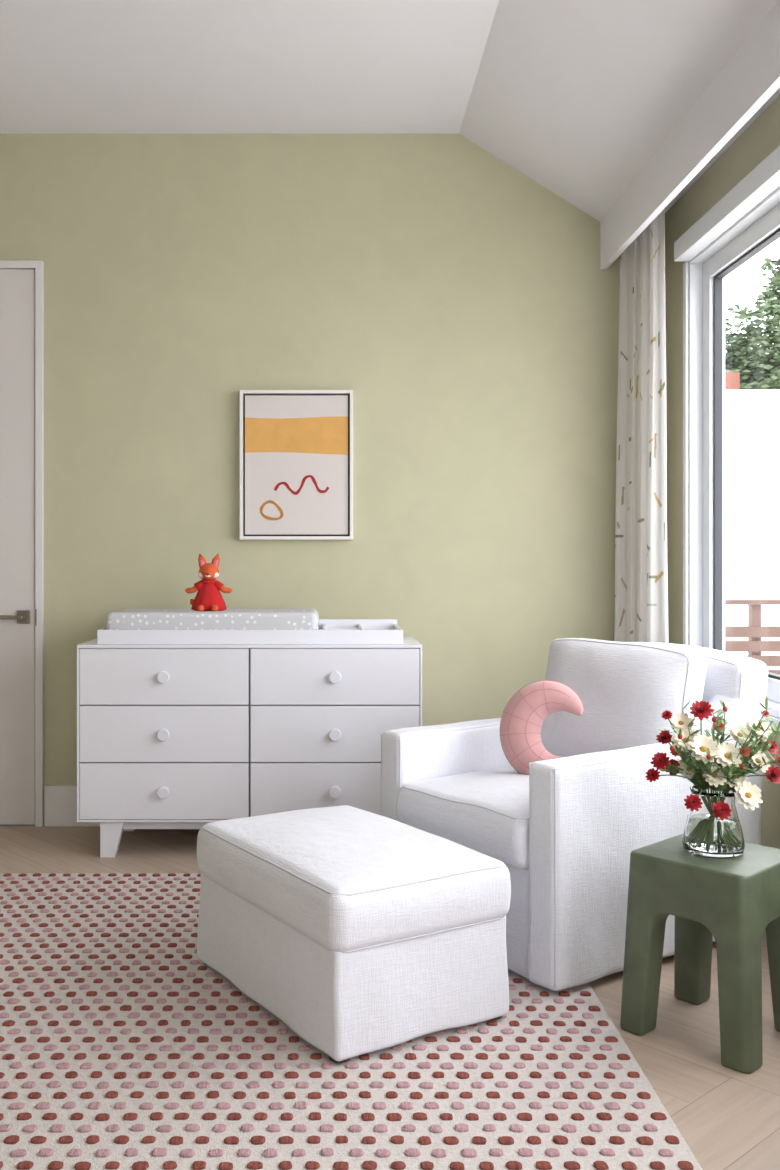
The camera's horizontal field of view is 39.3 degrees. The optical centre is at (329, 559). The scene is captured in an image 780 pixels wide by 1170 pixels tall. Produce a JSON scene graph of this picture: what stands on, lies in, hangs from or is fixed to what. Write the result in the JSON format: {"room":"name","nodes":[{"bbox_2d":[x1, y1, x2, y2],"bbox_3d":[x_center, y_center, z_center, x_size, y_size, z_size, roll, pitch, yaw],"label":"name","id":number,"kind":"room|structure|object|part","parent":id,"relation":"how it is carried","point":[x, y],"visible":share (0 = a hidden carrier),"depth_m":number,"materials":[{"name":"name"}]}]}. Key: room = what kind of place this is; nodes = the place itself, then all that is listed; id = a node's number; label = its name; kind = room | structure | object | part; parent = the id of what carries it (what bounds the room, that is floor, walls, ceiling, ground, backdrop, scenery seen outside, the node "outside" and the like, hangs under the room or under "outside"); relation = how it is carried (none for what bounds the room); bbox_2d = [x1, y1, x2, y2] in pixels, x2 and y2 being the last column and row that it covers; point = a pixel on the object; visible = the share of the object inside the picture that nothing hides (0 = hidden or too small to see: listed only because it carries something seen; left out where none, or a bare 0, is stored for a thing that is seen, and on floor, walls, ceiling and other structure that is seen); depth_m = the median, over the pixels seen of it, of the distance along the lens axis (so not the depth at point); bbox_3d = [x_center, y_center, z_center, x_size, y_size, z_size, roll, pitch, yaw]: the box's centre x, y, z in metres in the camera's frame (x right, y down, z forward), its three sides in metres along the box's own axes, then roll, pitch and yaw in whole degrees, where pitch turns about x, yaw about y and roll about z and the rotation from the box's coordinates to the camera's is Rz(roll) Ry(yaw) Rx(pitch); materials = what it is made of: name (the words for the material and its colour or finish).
{"room":"bedroom","nodes":[
{"label":"bedroom","id":0,"kind":"room"},
{"bbox_2d":[0,134,619,786],"bbox_3d":[-0.583,-0.385,4.730,4.235,3.150,0.120,0,0,0],"label":"wall","id":1,"kind":"structure","parent":0,"point":[468,311],"depth_m":4.67,"materials":[{"name":"green paint"}]},
{"bbox_2d":[0,269,34,823],"bbox_3d":[-1.719,-0.056,4.663,0.910,2.376,0.011,0,0,0],"label":"leaf","id":2,"kind":"object","parent":1,"relation":"attached to","point":[17,286],"visible":1,"depth_m":4.66,"materials":[{"name":"paint"}]},
{"bbox_2d":[0,615,22,619],"bbox_3d":[-1.369,0.243,4.604,0.133,0.018,0.016,0,0,0],"label":"lever","id":3,"kind":"object","parent":2,"relation":"attached to","point":[2,617],"visible":1,"depth_m":4.60,"materials":[{"name":"silver metal"}]},
{"bbox_2d":[17,610,29,623],"bbox_3d":[-1.310,0.243,4.652,0.056,0.057,0.010,0,0,0],"label":"rosette","id":4,"kind":"object","parent":2,"relation":"attached to","point":[26,613],"visible":0.96,"depth_m":4.65,"materials":[{"name":"silver metal"}]},
{"bbox_2d":[0,824,34,825],"bbox_3d":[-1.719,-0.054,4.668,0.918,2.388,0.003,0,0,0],"label":"threshold","id":5,"kind":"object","parent":1,"relation":"in","point":[0,824],"depth_m":4.67,"materials":[{"name":"grey"}]},
{"bbox_2d":[0,260,43,826],"bbox_3d":[-1.719,-0.070,4.659,0.982,2.420,0.022,0,0,0],"label":"door frame","id":6,"kind":"structure","parent":1,"relation":"attached to","point":[38,265],"depth_m":4.65,"materials":[{"name":"white wood"}]},
{"bbox_2d":[35,609,36,625],"bbox_3d":[-1.256,0.245,4.647,0.005,0.070,0.003,0,0,0],"label":"latch plate","id":7,"kind":"object","parent":1,"relation":"attached to","point":[35,609],"visible":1,"depth_m":4.64,"materials":[{"name":"silver metal"}]},
{"bbox_2d":[44,786,99,825],"bbox_3d":[0.086,1.054,4.662,2.617,0.172,0.016,0,0,0],"label":"baseboard","id":8,"kind":"structure","parent":1,"relation":"attached to","point":[60,802],"depth_m":4.65,"materials":[{"name":"white wood"}]},
{"bbox_2d":[240,390,352,539],"bbox_3d":[-0.143,-0.405,4.647,0.483,0.636,0.045,0,0,0],"label":"framed picture","id":9,"kind":"object","parent":1,"relation":"attached to","point":[296,446],"visible":1,"depth_m":4.63,"materials":[{"name":"white paper"}]},
{"bbox_2d":[614,208,668,642],"bbox_3d":[1.238,-0.133,4.402,0.078,2.515,0.485,0,0,-8],"label":"curtain","id":10,"kind":"object","parent":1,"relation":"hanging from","point":[641,579],"visible":0.61,"depth_m":4.34,"materials":[{"name":"white fabric"}]},
{"bbox_2d":[600,0,779,268],"bbox_3d":[1.174,-1.354,1.735,0.028,0.212,5.870,0,0,0],"label":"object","id":11,"kind":"structure","parent":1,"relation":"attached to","point":[751,76],"depth_m":3.41,"materials":[{"name":"white paint"}]},
{"bbox_2d":[0,0,779,221],"bbox_3d":[-0.588,-1.752,1.735,4.225,0.616,6.110,0,0,0],"label":"ceiling","id":12,"kind":"structure","parent":0,"point":[577,97],"depth_m":3.92,"materials":[{"name":"white paint"}]},
{"bbox_2d":[0,826,779,1169],"bbox_3d":[-0.588,1.170,1.735,4.225,0.060,6.110,0,0,0],"label":"floor","id":13,"kind":"structure","parent":0,"point":[728,1118],"depth_m":2.60,"materials":[{"name":"brown wood"}]},
{"bbox_2d":[77,636,421,856],"bbox_3d":[-0.308,0.733,4.386,1.321,0.815,0.499,0,0,0],"label":"dresser","id":14,"kind":"object","parent":13,"relation":"on","point":[170,736],"visible":0.82,"depth_m":4.16,"materials":[{"name":"paint"}]},
{"bbox_3d":[-0.837,1.071,4.200,0.088,0.137,0.060,0,0,0],"label":"leg","id":15,"kind":"part","parent":14,"relation":"part of","materials":[{"name":"paint"}]},
{"bbox_3d":[-0.635,0.447,4.149,0.047,0.047,0.025,0,0,0],"label":"knob","id":16,"kind":"part","parent":14,"relation":"part of","materials":[{"name":"paint"}]},
{"bbox_3d":[-0.635,0.666,4.149,0.047,0.047,0.025,0,0,0],"label":"knob","id":17,"kind":"part","parent":14,"relation":"part of","materials":[{"name":"paint"}]},
{"bbox_3d":[-0.635,0.885,4.149,0.047,0.047,0.025,0,0,0],"label":"knob","id":18,"kind":"part","parent":14,"relation":"part of","materials":[{"name":"paint"}]},
{"bbox_3d":[-0.635,0.447,4.170,0.646,0.214,0.019,0,0,0],"label":"drawer","id":19,"kind":"part","parent":14,"relation":"part of","materials":[{"name":"paint"}]},
{"bbox_3d":[-0.635,0.666,4.170,0.646,0.214,0.019,0,0,0],"label":"drawer","id":20,"kind":"part","parent":14,"relation":"part of","materials":[{"name":"paint"}]},
{"bbox_3d":[-0.635,0.885,4.170,0.646,0.214,0.019,0,0,0],"label":"drawer","id":21,"kind":"part","parent":14,"relation":"part of","materials":[{"name":"paint"}]},
{"bbox_3d":[-0.308,1.022,4.397,1.141,0.037,0.385,0,0,0],"label":"rail","id":22,"kind":"part","parent":14,"relation":"part of","materials":[{"name":"paint"}]},
{"bbox_2d":[97,619,402,643],"bbox_3d":[-0.308,0.287,4.402,1.183,0.075,0.395,0,0,0],"label":"tray","id":23,"kind":"object","parent":14,"relation":"on","point":[331,631],"visible":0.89,"depth_m":4.21,"materials":[{"name":"paint"}]},
{"bbox_2d":[106,609,318,629],"bbox_3d":[-0.462,0.258,4.405,0.830,0.110,0.345,0,0,0],"label":"changing pad","id":24,"kind":"object","parent":23,"relation":"on","point":[128,619],"visible":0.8,"depth_m":4.23,"materials":[{"name":"grey fabric"}]},
{"bbox_2d":[185,553,232,610],"bbox_3d":[-0.481,0.087,4.315,0.188,0.230,0.146,0,0,-3],"label":"doll","id":25,"kind":"object","parent":24,"relation":"on","point":[208,597],"visible":1,"depth_m":4.30,"materials":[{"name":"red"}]},
{"bbox_3d":[0.019,0.885,4.170,0.646,0.214,0.019,0,0,0],"label":"drawer","id":26,"kind":"part","parent":14,"relation":"part of","materials":[{"name":"paint"}]},
{"bbox_3d":[0.019,0.447,4.149,0.047,0.047,0.025,0,0,0],"label":"knob","id":27,"kind":"part","parent":14,"relation":"part of","materials":[{"name":"paint"}]},
{"bbox_3d":[0.019,0.666,4.149,0.047,0.047,0.025,0,0,0],"label":"knob","id":28,"kind":"part","parent":14,"relation":"part of","materials":[{"name":"paint"}]},
{"bbox_3d":[0.019,0.885,4.149,0.047,0.047,0.025,0,0,0],"label":"knob","id":29,"kind":"part","parent":14,"relation":"part of","materials":[{"name":"paint"}]},
{"bbox_3d":[0.019,0.447,4.170,0.646,0.214,0.019,0,0,0],"label":"drawer","id":30,"kind":"part","parent":14,"relation":"part of","materials":[{"name":"paint"}]},
{"bbox_3d":[0.019,0.666,4.170,0.646,0.214,0.019,0,0,0],"label":"drawer","id":31,"kind":"part","parent":14,"relation":"part of","materials":[{"name":"paint"}]},
{"bbox_2d":[0,873,702,1169],"bbox_3d":[-0.778,1.132,2.263,2.944,0.016,3.325,0,0,0],"label":"area rug","id":32,"kind":"object","parent":13,"relation":"on","point":[121,1048],"visible":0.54,"depth_m":2.40,"materials":[{"name":"fabric"}]},
{"bbox_2d":[197,805,510,1062],"bbox_3d":[0.036,0.919,2.860,0.540,0.408,0.782,0,0,-31],"label":"ottoman","id":33,"kind":"object","parent":32,"relation":"on","point":[361,931],"visible":1,"depth_m":2.59,"materials":[{"name":"white fabric"}]},
{"bbox_2d":[197,805,510,951],"bbox_3d":[0.036,0.800,2.860,0.536,0.169,0.779,0,0,-31],"label":"cushion","id":34,"kind":"object","parent":33,"relation":"on","point":[345,878],"depth_m":2.62,"materials":[{"name":"white fabric"}]},
{"bbox_2d":[380,638,767,990],"bbox_3d":[0.750,0.690,3.379,0.980,0.859,0.780,0,0,-35],"label":"armchair","id":35,"kind":"object","parent":32,"relation":"on","point":[565,832],"visible":0.74,"depth_m":3.08,"materials":[{"name":"white fabric"}]},
{"bbox_3d":[0.554,0.739,3.644,0.932,0.761,0.121,0,0,-35],"label":"arm","id":36,"kind":"part","parent":35,"relation":"part of","materials":[{"name":"white fabric"}]},
{"bbox_2d":[397,767,528,869],"bbox_3d":[0.651,0.744,3.312,0.742,0.178,0.538,0,0,-35],"label":"seat cushion","id":37,"kind":"object","parent":35,"relation":"on","point":[484,810],"depth_m":3.13,"materials":[{"name":"white fabric"}]},
{"bbox_2d":[500,680,583,774],"bbox_3d":[0.648,0.526,3.351,0.257,0.307,0.120,0,0,24],"label":"pillow","id":38,"kind":"object","parent":35,"relation":"on","point":[523,717],"visible":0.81,"depth_m":3.33,"materials":[{"name":"pink fabric"}]},
{"bbox_2d":[541,638,706,756],"bbox_3d":[0.920,0.482,3.493,0.241,0.443,0.580,0,0,-35],"label":"cushion","id":39,"kind":"object","parent":35,"relation":"on","point":[624,689],"depth_m":3.38,"materials":[{"name":"white fabric"}]},
{"bbox_3d":[0.928,0.739,3.105,0.932,0.762,0.126,0,0,-35],"label":"arm","id":40,"kind":"part","parent":35,"relation":"part of","materials":[{"name":"white fabric"}]},
{"bbox_2d":[620,834,779,1072],"bbox_3d":[0.934,0.924,2.638,0.335,0.432,0.335,0,0,-43],"label":"side table","id":41,"kind":"object","parent":13,"relation":"on","point":[734,900],"visible":0.97,"depth_m":2.56,"materials":[{"name":"green plastic"}]},
{"bbox_2d":[645,697,779,857],"bbox_3d":[0.946,0.514,2.624,0.357,0.386,0.252,0,0,-5],"label":"flower vase","id":42,"kind":"object","parent":41,"relation":"on","point":[712,828],"visible":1,"depth_m":2.60,"materials":[{"name":"clear glass"}]},
{"bbox_3d":[0.930,0.631,2.640,0.144,0.152,0.144,0,0,0],"label":"glass","id":43,"kind":"part","parent":42,"relation":"part of","materials":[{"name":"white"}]},
{"bbox_2d":[665,95,779,848],"bbox_3d":[1.460,-0.195,1.735,0.130,2.770,5.870,0,0,0],"label":"wall","id":44,"kind":"structure","parent":0,"point":[761,138],"depth_m":4.32,"materials":[{"name":"paint"}]},
{"bbox_2d":[674,145,779,260],"bbox_3d":[1.364,-1.194,2.330,0.062,0.075,3.780,0,0,0],"label":"blind cassette","id":45,"kind":"object","parent":44,"relation":"attached to","point":[764,179],"visible":1,"depth_m":3.64,"materials":[{"name":"white metal"}]},
{"bbox_2d":[683,187,779,730],"bbox_3d":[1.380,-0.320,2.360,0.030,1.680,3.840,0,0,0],"label":"window frame","id":46,"kind":"structure","parent":44,"relation":"attached to","point":[776,720],"depth_m":4.23,"materials":[{"name":"white"}]},
{"bbox_2d":[713,228,779,679],"bbox_3d":[1.475,-0.344,2.365,0.030,1.468,3.556,0,0,0],"label":"gasket","id":47,"kind":"object","parent":44,"relation":"attached to","point":[717,279],"visible":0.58,"depth_m":4.13,"materials":[{"name":"grey rubber"}]},
{"label":"outside","id":48,"kind":"structure","parent":0,"visible":0},
{"bbox_3d":[10.800,1.365,8.000,18.400,0.150,32.000,0,0,0],"label":"ground","id":49,"kind":"structure","parent":48,"visible":0},
{"bbox_2d":[725,372,739,389],"bbox_3d":[4.760,-0.495,13.350,0.420,3.570,0.300,0,0,0],"label":"brick chimney","id":50,"kind":"object","parent":49,"relation":"on","point":[732,379],"visible":0.14,"depth_m":13.20,"materials":[{"name":"pink brick"}]},
{"bbox_2d":[725,390,779,669],"bbox_3d":[7.100,-0.295,12.125,9.800,3.170,0.250,0,0,0],"label":"wall","id":51,"kind":"structure","parent":49,"relation":"on","point":[752,417],"depth_m":12.00,"materials":[{"name":"white paint"}]},
{"bbox_2d":[725,254,779,389],"bbox_3d":[6.849,-1.822,17.085,4.368,6.234,2.672,0,0,11],"label":"tree","id":52,"kind":"object","parent":49,"relation":"on","point":[759,370],"visible":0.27,"depth_m":16.66,"materials":[{"name":"green plant"}]},
{"bbox_2d":[725,600,779,674],"bbox_3d":[4.750,0.810,9.045,5.500,0.960,0.130,0,0,0],"label":"slatted fence","id":53,"kind":"object","parent":49,"relation":"on","point":[754,631],"visible":0.1,"depth_m":9.00,"materials":[{"name":"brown wood"}]}
]}

